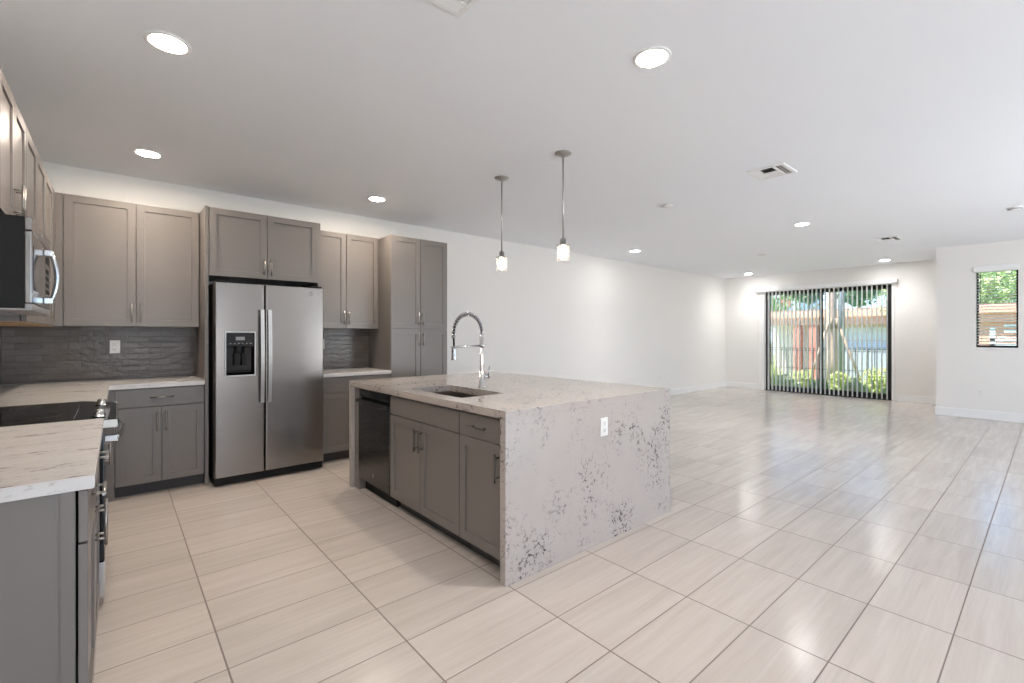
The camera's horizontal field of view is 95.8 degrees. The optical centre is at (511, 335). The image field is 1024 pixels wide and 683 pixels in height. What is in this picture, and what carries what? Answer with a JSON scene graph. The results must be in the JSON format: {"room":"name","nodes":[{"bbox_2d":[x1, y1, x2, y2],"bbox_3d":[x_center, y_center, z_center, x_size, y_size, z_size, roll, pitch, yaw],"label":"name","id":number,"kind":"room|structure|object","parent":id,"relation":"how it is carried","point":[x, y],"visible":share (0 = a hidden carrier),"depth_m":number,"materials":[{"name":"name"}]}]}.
{"room":"open-plan kitchen","nodes":[
{"label":"open-plan kitchen","id":0,"kind":"room"},
{"bbox_2d":[0,161,724,482],"bbox_3d":[0.733,-0.059,7.817,12.875,2.740,0.120,0,0,-41],"label":"wall","id":1,"kind":"structure","parent":0,"point":[577,316],"depth_m":7.63,"materials":[{"name":"paint"}]},
{"bbox_2d":[2,326,195,384],"bbox_3d":[-3.554,0.158,4.066,1.283,0.470,0.010,0,0,-41],"label":"backsplash","id":2,"kind":"structure","parent":1,"relation":"attached to","point":[56,353],"depth_m":4.00,"materials":[{"name":"tile"}]},
{"bbox_2d":[110,340,119,353],"bbox_3d":[-3.512,0.104,4.089,0.072,0.116,0.009,0,0,-41],"label":"wall outlet","id":3,"kind":"object","parent":1,"relation":"attached to","point":[114,344],"visible":1,"depth_m":4.09,"materials":[{"name":"white plastic"}]},
{"bbox_2d":[63,193,198,326],"bbox_3d":[-3.315,-0.604,4.074,0.908,1.058,0.306,0,0,-41],"label":"upper cabinet","id":4,"kind":"object","parent":1,"relation":"attached to","point":[125,264],"visible":1,"depth_m":3.95,"materials":[{"name":"paint"}]},
{"bbox_2d":[209,207,317,286],"bbox_3d":[-2.488,-0.827,4.572,0.931,0.603,0.626,0,0,-41],"label":"upper cabinet","id":5,"kind":"object","parent":1,"relation":"attached to","point":[244,247],"visible":0.98,"depth_m":4.35,"materials":[{"name":"paint"}]},
{"bbox_2d":[323,329,368,369],"bbox_3d":[-2.025,0.158,5.373,0.756,0.470,0.010,0,0,-41],"label":"backsplash","id":6,"kind":"structure","parent":1,"relation":"attached to","point":[343,348],"depth_m":5.43,"materials":[{"name":"tile"}]},
{"bbox_2d":[320,230,377,328],"bbox_3d":[-1.928,-0.604,5.260,0.756,1.058,0.306,0,0,-41],"label":"upper cabinet","id":7,"kind":"object","parent":1,"relation":"attached to","point":[348,262],"visible":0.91,"depth_m":5.19,"materials":[{"name":"paint"}]},
{"bbox_2d":[670,381,725,394],"bbox_3d":[2.138,1.243,8.928,8.654,0.135,0.016,0,0,-41],"label":"baseboard","id":8,"kind":"structure","parent":1,"relation":"attached to","point":[682,390],"depth_m":10.79,"materials":[{"name":"white wood"}]},
{"bbox_2d":[0,0,1023,278],"bbox_3d":[3.828,-1.490,4.197,12.875,0.120,9.605,0,0,-41],"label":"ceiling","id":9,"kind":"structure","parent":0,"point":[904,119],"depth_m":2.97,"materials":[{"name":"paint"}]},
{"bbox_2d":[132,148,162,158],"bbox_3d":[-2.864,-1.426,3.638,0.192,0.007,0.192,0,0,-41],"label":"recessed light","id":10,"kind":"object","parent":9,"relation":"in","point":[147,153],"visible":1,"depth_m":3.63,"materials":[{"name":"white plastic"}]},
{"bbox_2d":[136,150,159,156],"bbox_3d":[-2.864,-1.427,3.638,0.146,0.003,0.146,0,0,-41],"label":"diffuser","id":11,"kind":"object","parent":10,"relation":"attached to","point":[145,153],"depth_m":3.63,"materials":[{"name":"white plastic"}]},
{"bbox_2d":[143,30,191,55],"bbox_3d":[-1.683,-1.426,2.262,0.192,0.007,0.192,0,0,-41],"label":"recessed light","id":12,"kind":"object","parent":9,"relation":"in","point":[166,42],"visible":1,"depth_m":2.25,"materials":[{"name":"white plastic"}]},
{"bbox_2d":[149,34,185,52],"bbox_3d":[-1.683,-1.427,2.262,0.146,0.003,0.146,0,0,-41],"label":"diffuser","id":13,"kind":"object","parent":12,"relation":"attached to","point":[166,43],"depth_m":2.26,"materials":[{"name":"white plastic"}]},
{"bbox_2d":[367,196,385,201],"bbox_3d":[-1.418,-1.426,4.856,0.192,0.007,0.192,0,0,-41],"label":"recessed light","id":14,"kind":"object","parent":9,"relation":"in","point":[372,198],"visible":1,"depth_m":4.85,"materials":[{"name":"white plastic"}]},
{"bbox_2d":[370,197,383,200],"bbox_3d":[-1.418,-1.427,4.856,0.146,0.003,0.146,0,0,-41],"label":"diffuser","id":15,"kind":"object","parent":14,"relation":"attached to","point":[371,198],"depth_m":4.86,"materials":[{"name":"white plastic"}]},
{"bbox_2d":[427,0,478,17],"bbox_3d":[-0.270,-1.425,1.855,0.345,0.010,0.290,0,0,-41],"label":"ceiling vent","id":16,"kind":"object","parent":9,"relation":"in","point":[458,8],"visible":1,"depth_m":1.99,"materials":[{"name":"white metal"}]},
{"bbox_2d":[494,175,508,269],"bbox_3d":[-0.093,-1.004,4.205,0.132,0.852,0.132,0,0,-41],"label":"pendant lamp","id":17,"kind":"object","parent":9,"relation":"hanging from","point":[501,178],"visible":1,"depth_m":4.19,"materials":[{"name":"metal"}]},
{"bbox_2d":[496,251,507,258],"bbox_3d":[-0.093,-0.733,4.205,0.108,0.058,0.108,0,0,-41],"label":"socket","id":18,"kind":"object","parent":17,"relation":"attached to","point":[501,254],"depth_m":4.19,"materials":[{"name":"metal"}]},
{"bbox_2d":[555,150,571,258],"bbox_3d":[0.402,-1.004,3.635,0.132,0.852,0.132,0,0,-41],"label":"pendant lamp","id":19,"kind":"object","parent":9,"relation":"hanging from","point":[562,154],"visible":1,"depth_m":3.63,"materials":[{"name":"metal"}]},
{"bbox_2d":[556,238,569,246],"bbox_3d":[0.402,-0.733,3.635,0.108,0.058,0.108,0,0,-41],"label":"socket","id":20,"kind":"object","parent":19,"relation":"attached to","point":[562,241],"depth_m":3.62,"materials":[{"name":"metal"}]},
{"bbox_2d":[633,46,671,68],"bbox_3d":[0.721,-1.426,2.382,0.192,0.007,0.192,0,0,-41],"label":"recessed light","id":21,"kind":"object","parent":9,"relation":"in","point":[652,57],"visible":1,"depth_m":2.37,"materials":[{"name":"white plastic"}]},
{"bbox_2d":[637,50,666,66],"bbox_3d":[0.721,-1.427,2.382,0.146,0.003,0.146,0,0,-41],"label":"diffuser","id":22,"kind":"object","parent":21,"relation":"attached to","point":[646,58],"depth_m":2.38,"materials":[{"name":"white plastic"}]},
{"bbox_2d":[660,204,672,207],"bbox_3d":[1.702,-1.421,5.084,0.132,0.017,0.132,0,0,-41],"label":"sprinkler cover","id":23,"kind":"object","parent":9,"relation":"attached to","point":[664,205],"visible":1,"depth_m":5.08,"materials":[{"name":"white plastic"}]},
{"bbox_2d":[746,162,797,180],"bbox_3d":[2.271,-1.425,4.040,0.325,0.010,0.300,0,0,-41],"label":"ceiling vent","id":24,"kind":"object","parent":9,"relation":"in","point":[780,169],"visible":1,"depth_m":4.03,"materials":[{"name":"white metal"}]},
{"bbox_2d":[794,222,810,225],"bbox_3d":[3.737,-1.426,5.955,0.192,0.007,0.192,0,0,-41],"label":"recessed light","id":25,"kind":"object","parent":9,"relation":"in","point":[802,223],"visible":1,"depth_m":5.96,"materials":[{"name":"white plastic"}]},
{"bbox_2d":[872,235,902,242],"bbox_3d":[5.576,-1.425,6.866,0.400,0.010,0.300,0,0,-41],"label":"ceiling vent","id":26,"kind":"object","parent":9,"relation":"in","point":[889,238],"visible":1,"depth_m":6.87,"materials":[{"name":"white metal"}]},
{"bbox_2d":[1007,206,1022,211],"bbox_3d":[5.632,-1.411,5.177,0.128,0.036,0.128,0,0,-41],"label":"smoke detector","id":27,"kind":"object","parent":9,"relation":"attached to","point":[1015,208],"visible":1,"depth_m":5.14,"materials":[{"name":"white plastic"}]},
{"bbox_2d":[93,387,1023,682],"bbox_3d":[3.828,1.361,4.197,12.875,0.100,9.605,0,0,-41],"label":"floor","id":28,"kind":"structure","parent":0,"point":[803,537],"depth_m":2.56,"materials":[{"name":"tile"}]},
{"bbox_2d":[0,481,107,682],"bbox_3d":[-1.613,0.872,1.338,0.662,0.878,0.579,0,0,-41],"label":"base cabinet","id":29,"kind":"object","parent":28,"relation":"on","point":[47,543],"visible":0.9,"depth_m":1.26,"materials":[{"name":"paint"}]},
{"bbox_2d":[0,418,103,502],"bbox_3d":[-1.801,0.412,1.540,0.641,0.037,1.178,0,0,-41],"label":"countertop","id":30,"kind":"structure","parent":29,"relation":"on","point":[43,459],"depth_m":1.48,"materials":[{"name":"stone"}]},
{"bbox_2d":[0,399,125,597],"bbox_3d":[-2.402,0.841,2.311,0.724,0.938,0.772,0,0,-41],"label":"range","id":31,"kind":"object","parent":28,"relation":"on","point":[82,410],"visible":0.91,"depth_m":2.25,"materials":[{"name":"silver metal"}]},
{"bbox_2d":[0,401,82,426],"bbox_3d":[-2.473,0.400,2.251,0.534,0.026,0.764,0,0,-41],"label":"cooktop","id":32,"kind":"object","parent":31,"relation":"in","point":[67,411],"depth_m":2.29,"materials":[{"name":"black glass"}]},
{"bbox_2d":[95,450,108,648],"bbox_3d":[-1.990,0.872,1.778,0.662,0.878,0.575,0,0,-41],"label":"base cabinet","id":33,"kind":"object","parent":28,"relation":"on","point":[106,456],"visible":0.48,"depth_m":2.01,"materials":[{"name":"paint"}]},
{"bbox_2d":[107,390,113,501],"bbox_3d":[-3.224,0.872,3.230,0.674,0.878,1.685,0,0,-41],"label":"base cabinet","id":34,"kind":"object","parent":28,"relation":"on","point":[110,445],"visible":0.11,"depth_m":3.63,"materials":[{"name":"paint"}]},
{"bbox_2d":[0,376,204,406],"bbox_3d":[-2.998,0.412,3.426,1.271,0.037,1.681,0,0,-41],"label":"countertop","id":35,"kind":"structure","parent":34,"relation":"on","point":[77,391],"depth_m":3.41,"materials":[{"name":"stone"}]},
{"bbox_2d":[115,385,203,497],"bbox_3d":[-3.092,0.872,4.055,0.596,0.878,0.626,0,0,-41],"label":"base cabinet","id":36,"kind":"object","parent":28,"relation":"on","point":[161,444],"visible":0.97,"depth_m":3.84,"materials":[{"name":"paint"}]},
{"bbox_2d":[196,205,208,484],"bbox_3d":[-2.864,0.089,4.271,0.026,2.443,0.592,0,0,-41],"label":"panel","id":37,"kind":"object","parent":28,"relation":"on","point":[202,332],"visible":0.71,"depth_m":4.06,"materials":[{"name":"paint"}]},
{"bbox_2d":[209,280,322,485],"bbox_3d":[-2.410,0.411,4.494,0.910,1.774,0.797,0,0,-41],"label":"refrigerator","id":38,"kind":"object","parent":28,"relation":"on","point":[266,341],"visible":1,"depth_m":4.18,"materials":[{"name":"silver metal"}]},
{"bbox_2d":[305,223,319,286],"bbox_3d":[-2.141,0.089,4.904,0.024,2.443,0.568,0,0,-41],"label":"panel","id":39,"kind":"object","parent":28,"relation":"on","point":[318,283],"visible":0.14,"depth_m":4.69,"materials":[{"name":"paint"}]},
{"bbox_2d":[322,374,390,461],"bbox_3d":[-1.824,0.872,5.139,0.756,0.878,0.626,0,0,-41],"label":"base cabinet","id":40,"kind":"object","parent":28,"relation":"on","point":[335,389],"visible":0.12,"depth_m":4.80,"materials":[{"name":"paint"}]},
{"bbox_2d":[323,368,390,377],"bbox_3d":[-1.827,0.412,5.142,0.756,0.037,0.596,0,0,-41],"label":"countertop","id":41,"kind":"structure","parent":40,"relation":"on","point":[350,371],"depth_m":5.00,"materials":[{"name":"stone"}]},
{"bbox_2d":[355,387,365,488],"bbox_3d":[-1.104,0.876,4.160,0.596,0.868,0.094,0,0,-41],"label":"filler panel","id":42,"kind":"object","parent":28,"relation":"on","point":[360,483],"visible":0.21,"depth_m":3.96,"materials":[{"name":"paint"}]},
{"bbox_2d":[356,389,400,506],"bbox_3d":[-0.903,0.881,3.879,0.614,0.858,0.580,0,0,-41],"label":"dishwasher","id":43,"kind":"object","parent":28,"relation":"on","point":[374,407],"visible":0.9,"depth_m":3.68,"materials":[{"name":"black metal"}]},
{"bbox_2d":[369,235,446,377],"bbox_3d":[-1.253,0.093,5.627,0.742,2.435,0.626,0,0,-41],"label":"pantry cabinet","id":44,"kind":"object","parent":28,"relation":"on","point":[410,338],"visible":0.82,"depth_m":5.38,"materials":[{"name":"paint"}]},
{"bbox_2d":[390,395,470,548],"bbox_3d":[-0.402,0.876,3.307,0.636,0.868,0.922,0,0,-41],"label":"base cabinet","id":45,"kind":"object","parent":28,"relation":"on","point":[424,437],"visible":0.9,"depth_m":3.08,"materials":[{"name":"paint"}]},
{"bbox_2d":[460,411,499,566],"bbox_3d":[0.034,0.876,2.798,0.636,0.868,0.415,0,0,-41],"label":"base cabinet","id":46,"kind":"object","parent":28,"relation":"on","point":[480,434],"visible":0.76,"depth_m":2.63,"materials":[{"name":"paint"}]},
{"bbox_2d":[349,371,669,586],"bbox_3d":[-0.120,0.854,3.725,1.589,0.914,2.125,0,0,-41],"label":"countertop","id":47,"kind":"structure","parent":28,"relation":"on","point":[567,489],"depth_m":2.87,"materials":[{"name":"stone"}]},
{"bbox_2d":[431,391,479,397],"bbox_3d":[-0.403,0.538,3.289,0.406,0.194,0.720,0,0,-41],"label":"sink","id":48,"kind":"object","parent":47,"relation":"in","point":[449,393],"visible":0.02,"depth_m":3.58,"materials":[{"name":"metal"}]},
{"bbox_2d":[451,312,489,387],"bbox_3d":[-0.301,0.113,3.405,0.348,0.567,0.056,0,0,-41],"label":"faucet","id":49,"kind":"object","parent":47,"relation":"on","point":[482,375],"visible":1,"depth_m":3.45,"materials":[{"name":"silver metal"}]},
{"bbox_2d":[600,417,607,435],"bbox_3d":[0.583,0.580,2.923,0.072,0.116,0.009,0,0,-41],"label":"wall outlet","id":50,"kind":"object","parent":47,"relation":"attached to","point":[603,421],"visible":1,"depth_m":2.92,"materials":[{"name":"white plastic"}]},
{"bbox_2d":[725,259,935,396],"bbox_3d":[6.886,-0.059,10.266,0.300,2.740,4.155,0,0,-41],"label":"wall","id":51,"kind":"structure","parent":0,"point":[915,289],"depth_m":9.18,"materials":[{"name":"paint"}]},
{"bbox_2d":[726,381,758,388],"bbox_3d":[5.685,1.243,11.427,0.016,0.135,0.797,0,0,-41],"label":"baseboard","id":52,"kind":"structure","parent":51,"relation":"attached to","point":[728,384],"depth_m":11.41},
{"bbox_2d":[759,292,764,389],"bbox_3d":[5.989,0.138,11.073,0.014,2.345,0.125,0,0,-41],"label":"trim","id":53,"kind":"structure","parent":51,"relation":"attached to","point":[761,295],"depth_m":11.08,"materials":[{"name":"white wood"}]},
{"bbox_2d":[755,278,897,399],"bbox_3d":[6.734,0.087,10.131,0.105,2.403,2.668,0,0,-41],"label":"vertical blind","id":54,"kind":"object","parent":51,"relation":"attached to","point":[881,282],"visible":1,"depth_m":10.13,"materials":[{"name":"plastic"}]},
{"bbox_2d":[766,284,891,400],"bbox_3d":[6.856,0.132,10.171,0.130,2.357,2.368,0,0,-41],"label":"door","id":55,"kind":"structure","parent":51,"relation":"in","point":[889,285],"depth_m":10.02,"materials":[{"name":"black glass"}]},
{"bbox_2d":[892,284,894,400],"bbox_3d":[7.587,0.138,9.204,0.014,2.345,0.045,0,0,-41],"label":"trim","id":56,"kind":"structure","parent":51,"relation":"attached to","point":[893,285],"depth_m":9.19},
{"bbox_2d":[895,394,935,403],"bbox_3d":[7.860,1.243,8.883,0.016,0.135,0.788,0,0,-41],"label":"baseboard","id":57,"kind":"structure","parent":51,"relation":"attached to","point":[902,398],"depth_m":8.94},
{"bbox_2d":[936,239,1023,413],"bbox_3d":[8.772,-0.059,5.691,0.200,2.740,5.250,0,0,-41],"label":"wall","id":58,"kind":"structure","parent":0,"point":[962,369],"depth_m":7.33,"materials":[{"name":"paint"}]},
{"bbox_2d":[935,406,1023,422],"bbox_3d":[8.685,1.243,5.627,0.016,0.135,5.266,0,0,-41],"label":"baseboard","id":59,"kind":"structure","parent":58,"relation":"attached to","point":[957,412],"depth_m":7.22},
{"bbox_2d":[977,389,983,396],"bbox_3d":[7.322,0.908,7.226,0.009,0.116,0.072,0,0,-41],"label":"wall outlet","id":60,"kind":"object","parent":58,"relation":"attached to","point":[980,393],"visible":1,"depth_m":7.22,"materials":[{"name":"white plastic"}]},
{"bbox_2d":[974,270,1019,349],"bbox_3d":[7.498,-0.399,7.147,0.185,1.237,0.486,0,0,-41],"label":"window","id":61,"kind":"structure","parent":58,"relation":"in","point":[1005,348],"depth_m":7.02,"materials":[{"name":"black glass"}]},
{"bbox_2d":[974,263,1018,346],"bbox_3d":[7.446,-0.445,7.106,0.112,1.259,0.472,0,0,-41],"label":"horizontal blind","id":62,"kind":"object","parent":61,"relation":"attached to","point":[1015,266],"visible":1,"depth_m":7.11,"materials":[{"name":"plastic"}]},
{"bbox_3d":[-1.034,-0.060,0.040,0.120,2.740,9.405,0,0,-41],"label":"wall","id":63,"kind":"structure","parent":0,"visible":0},
{"bbox_2d":[0,326,1,384],"bbox_3d":[-2.860,0.137,2.275,0.010,0.512,3.615,0,0,-41],"label":"backsplash","id":64,"kind":"structure","parent":63,"relation":"attached to","point":[0,326],"depth_m":3.63,"materials":[{"name":"tile"}]},
{"bbox_2d":[0,66,26,216],"bbox_3d":[-2.499,-0.834,2.126,0.364,0.598,0.740,0,0,-41],"label":"upper cabinet","id":65,"kind":"object","parent":63,"relation":"attached to","point":[13,191],"visible":0.83,"depth_m":2.17,"materials":[{"name":"paint"}]},
{"bbox_2d":[0,213,59,315],"bbox_3d":[-2.444,-0.307,2.159,0.468,0.408,0.715,0,0,-41],"label":"microwave","id":66,"kind":"object","parent":65,"relation":"attached to","point":[26,254],"visible":1,"depth_m":1.99,"materials":[{"name":"silver metal"}]},
{"bbox_2d":[0,127,45,324],"bbox_3d":[-3.032,-0.601,2.750,0.364,1.064,0.892,0,0,-41],"label":"upper cabinet","id":67,"kind":"object","parent":63,"relation":"attached to","point":[35,170],"visible":0.32,"depth_m":2.79,"materials":[{"name":"paint"}]},
{"bbox_2d":[0,173,62,326],"bbox_3d":[-3.611,-0.601,3.433,0.371,1.064,0.893,0,0,-41],"label":"upper cabinet","id":68,"kind":"object","parent":63,"relation":"attached to","point":[54,200],"visible":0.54,"depth_m":3.66,"materials":[{"name":"paint"}]},
{"label":"outside","id":69,"kind":"structure","parent":0,"visible":0},
{"bbox_2d":[773,355,884,387],"bbox_3d":[24.141,1.530,27.220,47.925,0.200,70.000,0,0,-41],"label":"ground","id":70,"kind":"structure","parent":69,"point":[773,355],"depth_m":24.09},
{"bbox_2d":[773,367,782,381],"bbox_3d":[7.049,1.171,12.489,0.535,0.775,0.612,0,0,-41],"label":"shrub","id":71,"kind":"object","parent":70,"relation":"on","point":[773,367],"visible":0.17,"depth_m":12.37,"materials":[{"name":"green plant"}]},
{"bbox_2d":[773,373,798,386],"bbox_3d":[6.880,1.259,11.587,0.703,0.615,0.470,0,0,-18],"label":"shrub","id":72,"kind":"object","parent":70,"relation":"on","point":[786,373],"visible":0.3,"depth_m":11.53,"materials":[{"name":"green plant"}]},
{"bbox_2d":[773,295,801,328],"bbox_3d":[13.244,-0.506,23.480,1.886,3.887,2.618,0,0,-23],"label":"tree","id":73,"kind":"object","parent":70,"relation":"on","point":[774,295],"visible":0.13,"depth_m":22.99,"materials":[{"name":"green plant"}]},
{"bbox_2d":[773,295,818,354],"bbox_3d":[20.499,-1.369,35.223,5.060,5.600,4.100,0,0,-41],"label":"house","id":74,"kind":"structure","parent":70,"relation":"on","point":[814,304],"depth_m":33.29,"materials":[{"name":"paint"}]},
{"bbox_2d":[789,369,813,387],"bbox_3d":[7.491,1.200,12.036,0.563,0.693,0.610,0,0,-41],"label":"shrub","id":75,"kind":"object","parent":70,"relation":"on","point":[806,369],"visible":0.45,"depth_m":11.93,"materials":[{"name":"green plant"}]},
{"bbox_2d":[785,293,826,309],"bbox_3d":[17.755,-1.730,28.334,2.594,6.328,3.036,0,0,-16],"label":"tree","id":76,"kind":"object","parent":70,"relation":"on","point":[814,294],"visible":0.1,"depth_m":27.82,"materials":[{"name":"green plant"}]},
{"bbox_2d":[809,379,830,388],"bbox_3d":[7.309,1.286,10.993,0.580,0.526,0.493,0,0,-20],"label":"shrub","id":77,"kind":"object","parent":70,"relation":"on","point":[814,381],"visible":0.22,"depth_m":10.90,"materials":[{"name":"green plant"}]},
{"bbox_2d":[773,347,885,380],"bbox_3d":[9.713,0.914,13.568,0.030,1.032,4.816,0,0,-41],"label":"fence","id":78,"kind":"object","parent":70,"relation":"on","point":[874,351],"visible":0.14,"depth_m":14.11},
{"bbox_2d":[806,292,860,387],"bbox_3d":[8.664,-1.284,12.357,1.352,5.446,1.326,0,0,-41],"label":"tree","id":79,"kind":"object","parent":70,"relation":"on","point":[831,293],"visible":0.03,"depth_m":12.33,"materials":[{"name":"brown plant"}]},
{"bbox_2d":[828,371,850,390],"bbox_3d":[7.994,1.184,11.278,0.658,0.618,0.509,0,0,-41],"label":"shrub","id":80,"kind":"object","parent":70,"relation":"on","point":[836,373],"visible":0.57,"depth_m":11.19,"materials":[{"name":"green plant"}]},
{"bbox_2d":[839,291,844,373],"bbox_3d":[9.216,-1.230,12.919,0.146,5.320,0.150,0,0,-41],"label":"pole","id":81,"kind":"object","parent":70,"relation":"on","point":[840,293],"visible":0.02,"depth_m":12.86,"materials":[{"name":"metal"}]},
{"bbox_2d":[840,377,869,391],"bbox_3d":[7.757,1.219,10.457,0.468,0.546,0.603,0,0,5],"label":"shrub","id":82,"kind":"object","parent":70,"relation":"on","point":[850,378],"visible":0.49,"depth_m":10.40,"materials":[{"name":"green plant"}]},
{"bbox_2d":[837,289,885,307],"bbox_3d":[16.665,-1.216,21.819,2.952,5.303,2.895,0,0,-41],"label":"tree","id":83,"kind":"object","parent":70,"relation":"on","point":[864,291],"visible":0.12,"depth_m":21.41,"materials":[{"name":"green plant"}]},
{"bbox_2d":[859,367,885,393],"bbox_3d":[8.446,1.180,10.752,0.587,0.901,0.571,0,0,4],"label":"shrub","id":84,"kind":"object","parent":70,"relation":"on","point":[884,369],"visible":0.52,"depth_m":10.68,"materials":[{"name":"green plant"}]},
{"bbox_2d":[878,289,885,316],"bbox_3d":[9.540,-0.012,11.350,1.171,2.892,0.875,0,0,-41],"label":"tree","id":85,"kind":"object","parent":70,"relation":"on","point":[884,290],"visible":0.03,"depth_m":11.38,"materials":[{"name":"green plant"}]},
{"bbox_2d":[773,302,1015,382],"bbox_3d":[14.526,0.310,12.617,4.720,2.240,12.500,0,0,-41],"label":"house","id":86,"kind":"structure","parent":70,"relation":"on","point":[1009,315],"depth_m":14.03,"materials":[{"name":"beige paint"}]},
{"bbox_2d":[979,271,1015,303],"bbox_3d":[18.639,-0.982,18.317,2.911,4.836,3.001,0,0,-41],"label":"tree","id":87,"kind":"object","parent":70,"relation":"on","point":[1002,273],"visible":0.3,"depth_m":17.79,"materials":[{"name":"green plant"}]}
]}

